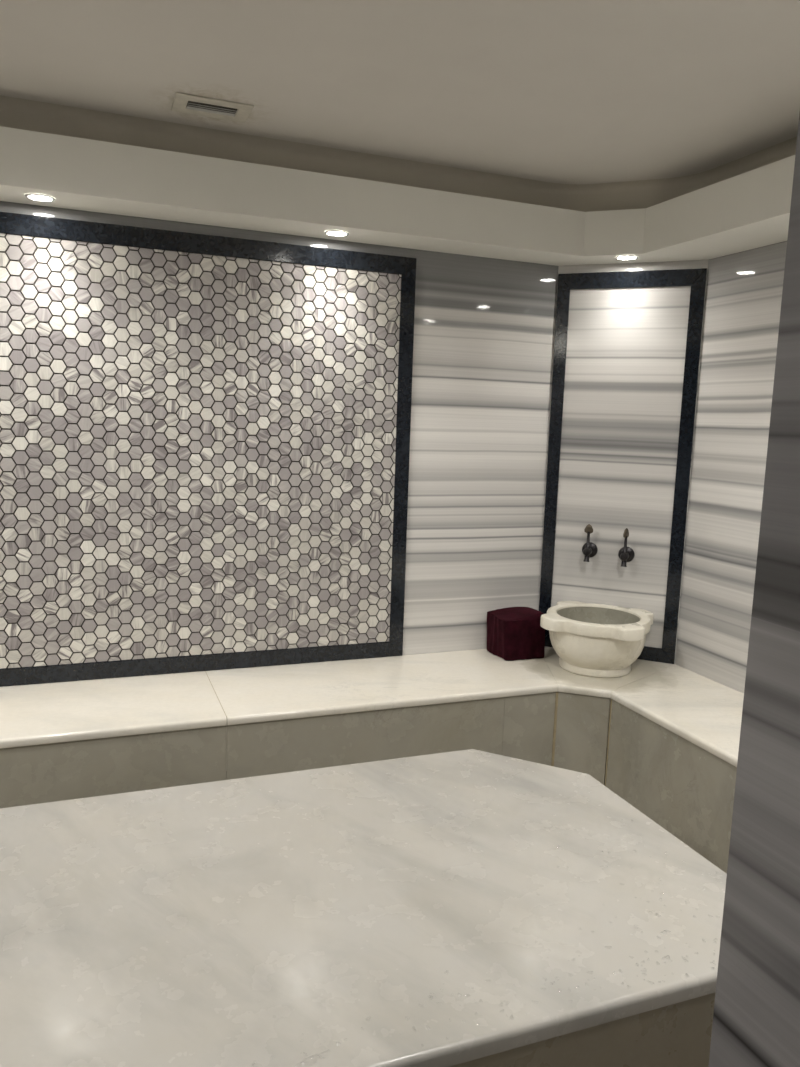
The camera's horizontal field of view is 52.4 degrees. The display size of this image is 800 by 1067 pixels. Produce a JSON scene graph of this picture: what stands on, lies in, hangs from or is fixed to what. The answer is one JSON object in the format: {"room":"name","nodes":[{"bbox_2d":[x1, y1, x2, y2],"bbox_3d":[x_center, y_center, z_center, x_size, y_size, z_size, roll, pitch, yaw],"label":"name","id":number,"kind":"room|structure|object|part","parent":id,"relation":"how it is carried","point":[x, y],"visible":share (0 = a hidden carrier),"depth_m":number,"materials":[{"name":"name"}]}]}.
{"room":"spa","nodes":[
{"label":"spa","id":0,"kind":"room"},
{"bbox_2d":[0,201,558,770],"bbox_3d":[-1.345,-0.084,3.120,4.300,2.218,0.120,-1,8,-21],"label":"wall","id":1,"kind":"structure","parent":0,"point":[484,328],"depth_m":3.66,"materials":[{"name":"stone"}]},
{"bbox_2d":[0,212,415,686],"bbox_3d":[-1.315,-0.280,3.030,2.902,1.730,0.011,-1,8,-21],"label":"mosaic panel","id":2,"kind":"object","parent":1,"relation":"attached to","point":[205,439],"visible":1,"depth_m":3.22,"materials":[{"name":"grey tile"}]},
{"bbox_3d":[-1.343,0.543,3.145,2.902,0.068,0.011,-1,8,-21],"label":"frame rail","id":3,"kind":"part","parent":2,"relation":"part of","materials":[{"name":"black stone"}]},
{"bbox_3d":[-1.286,-1.100,2.917,2.902,0.072,0.011,-1,8,-21],"label":"frame rail","id":4,"kind":"part","parent":2,"relation":"part of","materials":[{"name":"black stone"}]},
{"bbox_3d":[0.009,-0.305,3.541,0.063,1.729,0.011,-1,8,-21],"label":"frame rail","id":5,"kind":"part","parent":2,"relation":"part of","materials":[{"name":"black stone"}]},
{"bbox_2d":[0,126,794,265],"bbox_3d":[-0.795,-1.072,1.645,5.215,0.180,2.715,-1,8,-21],"label":"ceiling soffit","id":6,"kind":"structure","parent":1,"relation":"attached to","point":[749,210],"depth_m":3.02,"materials":[{"name":"paint"}]},
{"bbox_2d":[25,193,54,201],"bbox_3d":[-1.236,-1.152,2.791,0.094,0.006,0.094,-1,8,-21],"label":"recessed light","id":7,"kind":"object","parent":6,"relation":"in","point":[32,196],"visible":1,"depth_m":2.79,"materials":[{"name":"white glass"}]},
{"bbox_2d":[325,230,348,236],"bbox_3d":[-0.247,-1.172,3.176,0.094,0.006,0.094,-1,8,-21],"label":"recessed light","id":8,"kind":"object","parent":6,"relation":"in","point":[335,233],"visible":1,"depth_m":3.17,"materials":[{"name":"white glass"}]},
{"bbox_2d":[615,255,637,260],"bbox_3d":[0.960,-1.167,3.442,0.094,0.006,0.094,-1,8,-21],"label":"recessed light","id":9,"kind":"object","parent":6,"relation":"in","point":[621,257],"visible":1,"depth_m":3.44,"materials":[{"name":"white glass"}]},
{"bbox_2d":[0,0,799,183],"bbox_3d":[-0.786,-1.326,1.610,5.621,0.100,3.120,-1,8,-21],"label":"ceiling","id":10,"kind":"structure","parent":0,"point":[553,91],"depth_m":2.39,"materials":[{"name":"paint"}]},
{"bbox_2d":[171,92,253,122],"bbox_3d":[-0.628,-1.419,2.714,0.250,0.007,0.164,-1,8,-21],"label":"ceiling vent","id":11,"kind":"object","parent":10,"relation":"in","point":[182,102],"visible":1,"depth_m":2.71,"materials":[{"name":"plastic"}]},
{"bbox_2d":[226,749,606,785],"bbox_3d":[-0.600,1.370,1.263,5.621,0.100,4.650,-1,8,-21],"label":"floor","id":12,"kind":"structure","parent":0,"point":[606,749],"depth_m":3.58,"materials":[{"name":"stone"}]},
{"bbox_2d":[0,749,726,1066],"bbox_3d":[-0.772,1.027,1.692,3.116,0.450,1.151,-1,8,-21],"label":"platform","id":13,"kind":"object","parent":12,"relation":"on","point":[256,921],"visible":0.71,"depth_m":1.71,"materials":[{"name":"white stone"}]},
{"bbox_2d":[296,782,721,1066],"bbox_3d":[0.093,0.806,1.847,1.332,0.002,0.847,-1,8,-21],"label":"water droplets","id":14,"kind":"object","parent":13,"relation":"on","point":[532,782],"visible":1,"depth_m":1.58,"materials":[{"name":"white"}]},
{"bbox_3d":[-0.578,1.123,1.173,2.577,0.414,0.020,-1,8,-21],"label":"panel","id":15,"kind":"part","parent":13,"relation":"part of","materials":[{"name":"stone"}]},
{"bbox_2d":[0,646,743,873],"bbox_3d":[-0.865,0.990,1.931,5.217,0.450,2.716,-1,8,-21],"label":"bench","id":16,"kind":"object","parent":12,"relation":"on","point":[673,734],"visible":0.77,"depth_m":3.04,"materials":[{"name":"stone"}]},
{"bbox_3d":[-1.978,0.645,2.615,2.725,0.030,0.559,-1,8,-21],"label":"seat","id":17,"kind":"part","parent":16,"relation":"part of","materials":[{"name":"stone"}]},
{"bbox_3d":[-1.786,0.903,2.445,2.498,0.420,0.020,-1,8,-21],"label":"panel","id":18,"kind":"part","parent":16,"relation":"part of","materials":[{"name":"stone"}]},
{"bbox_3d":[-0.105,0.870,3.094,1.103,0.420,0.020,-1,8,-21],"label":"panel","id":19,"kind":"part","parent":16,"relation":"part of","materials":[{"name":"stone"}]},
{"bbox_3d":[0.027,0.607,3.389,1.570,0.030,0.559,-1,8,-21],"label":"seat","id":20,"kind":"part","parent":16,"relation":"part of","materials":[{"name":"stone"}]},
{"bbox_2d":[487,607,544,660],"bbox_3d":[0.529,0.454,3.736,0.229,0.211,0.192,-1,8,-21],"label":"folded towel","id":21,"kind":"object","parent":16,"relation":"on","point":[513,633],"visible":0.99,"depth_m":3.67,"materials":[{"name":"red fabric"}]},
{"bbox_3d":[0.521,0.858,3.336,0.238,0.420,0.020,-1,8,-21],"label":"panel","id":22,"kind":"part","parent":16,"relation":"part of","materials":[{"name":"stone"}]},
{"bbox_3d":[0.745,0.864,3.350,0.209,0.419,0.020,4,8,16],"label":"panel","id":23,"kind":"part","parent":16,"relation":"part of","materials":[{"name":"stone"}]},
{"bbox_2d":[540,601,653,677],"bbox_3d":[0.864,0.472,3.578,0.444,0.242,0.444,5,9,23],"label":"basin","id":24,"kind":"object","parent":16,"relation":"on","point":[589,639],"visible":1,"depth_m":3.44,"materials":[{"name":"stone"}]},
{"bbox_3d":[0.843,0.612,3.551,0.634,0.030,0.560,5,9,22],"label":"seat","id":25,"kind":"part","parent":16,"relation":"part of","materials":[{"name":"stone"}]},
{"bbox_3d":[1.221,1.016,2.374,0.020,0.420,2.028,-1,8,-21],"label":"panel","id":26,"kind":"part","parent":16,"relation":"part of","materials":[{"name":"stone"}]},
{"bbox_3d":[1.411,0.771,2.543,0.521,0.030,2.272,-1,8,-21],"label":"seat","id":27,"kind":"part","parent":16,"relation":"part of","materials":[{"name":"stone"}]},
{"bbox_2d":[538,260,707,744],"bbox_3d":[0.999,-0.095,3.772,0.638,2.218,0.120,5,9,22],"label":"wall","id":28,"kind":"structure","parent":0,"point":[697,264],"depth_m":3.57,"materials":[{"name":"stone"}]},
{"bbox_2d":[0,95,796,211],"bbox_3d":[-0.793,-1.140,1.635,5.051,0.274,2.550,-1,8,-21],"label":"ceiling cove","id":29,"kind":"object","parent":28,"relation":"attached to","point":[17,113],"depth_m":3.10,"materials":[{"name":"paint"}]},
{"bbox_2d":[539,268,706,663],"bbox_3d":[0.981,-0.293,3.683,0.632,1.732,0.012,5,9,22],"label":"wall panel","id":30,"kind":"object","parent":28,"relation":"attached to","point":[627,344],"visible":0.76,"depth_m":3.66,"materials":[{"name":"white stone"}]},
{"bbox_3d":[0.716,-0.317,3.792,0.057,1.731,0.011,5,9,22],"label":"frame rail","id":31,"kind":"part","parent":30,"relation":"part of","materials":[{"name":"black stone"}]},
{"bbox_2d":[582,524,597,561],"bbox_3d":[0.864,0.041,3.724,0.072,0.176,0.095,5,9,22],"label":"tap","id":32,"kind":"object","parent":30,"relation":"attached to","point":[589,549],"visible":1,"depth_m":3.70,"materials":[{"name":"brown metal"}]},
{"bbox_3d":[0.853,0.105,3.712,0.028,0.052,0.034,5,9,22],"label":"spout","id":33,"kind":"part","parent":32,"relation":"part of","materials":[{"name":"brown metal"}]},
{"bbox_3d":[0.858,0.033,3.708,0.026,0.084,0.026,5,9,22],"label":"valve stem","id":34,"kind":"part","parent":32,"relation":"part of","materials":[{"name":"brown metal"}]},
{"bbox_3d":[0.860,-0.021,3.700,0.040,0.045,0.007,4,8,17],"label":"handle","id":35,"kind":"part","parent":32,"relation":"part of","materials":[{"name":"brown metal"}]},
{"bbox_3d":[0.953,0.533,3.798,0.632,0.064,0.011,5,9,22],"label":"frame rail","id":36,"kind":"part","parent":30,"relation":"part of","materials":[{"name":"black stone"}]},
{"bbox_2d":[618,528,634,566],"bbox_3d":[1.017,0.061,3.662,0.072,0.176,0.095,5,9,22],"label":"tap","id":37,"kind":"object","parent":30,"relation":"attached to","point":[626,554],"visible":1,"depth_m":3.64,"materials":[{"name":"brown metal"}]},
{"bbox_3d":[1.006,0.125,3.650,0.028,0.052,0.034,5,9,22],"label":"spout","id":38,"kind":"part","parent":37,"relation":"part of","materials":[{"name":"brown metal"}]},
{"bbox_3d":[1.011,0.053,3.646,0.026,0.084,0.026,5,9,22],"label":"valve stem","id":39,"kind":"part","parent":37,"relation":"part of","materials":[{"name":"brown metal"}]},
{"bbox_3d":[1.013,-0.001,3.638,0.040,0.045,0.007,-5,11,-43],"label":"handle","id":40,"kind":"part","parent":37,"relation":"part of","materials":[{"name":"brown metal"}]},
{"bbox_3d":[1.009,-1.115,3.569,0.632,0.070,0.011,5,9,22],"label":"frame rail","id":41,"kind":"part","parent":30,"relation":"part of","materials":[{"name":"black stone"}]},
{"bbox_3d":[1.245,-0.269,3.575,0.059,1.731,0.011,5,9,22],"label":"frame rail","id":42,"kind":"part","parent":30,"relation":"part of","materials":[{"name":"black stone"}]},
{"bbox_2d":[675,241,786,693],"bbox_3d":[1.735,0.098,2.567,0.120,2.218,2.278,-1,8,-21],"label":"wall","id":43,"kind":"structure","parent":0,"point":[743,298],"depth_m":3.35,"materials":[{"name":"stone"}]},
{"bbox_2d":[708,113,799,1066],"bbox_3d":[1.494,0.386,0.427,1.880,2.218,1.580,-1,8,-21],"label":"wall","id":44,"kind":"structure","parent":0,"point":[756,1015],"depth_m":0.77,"materials":[{"name":"stone"}]}
]}

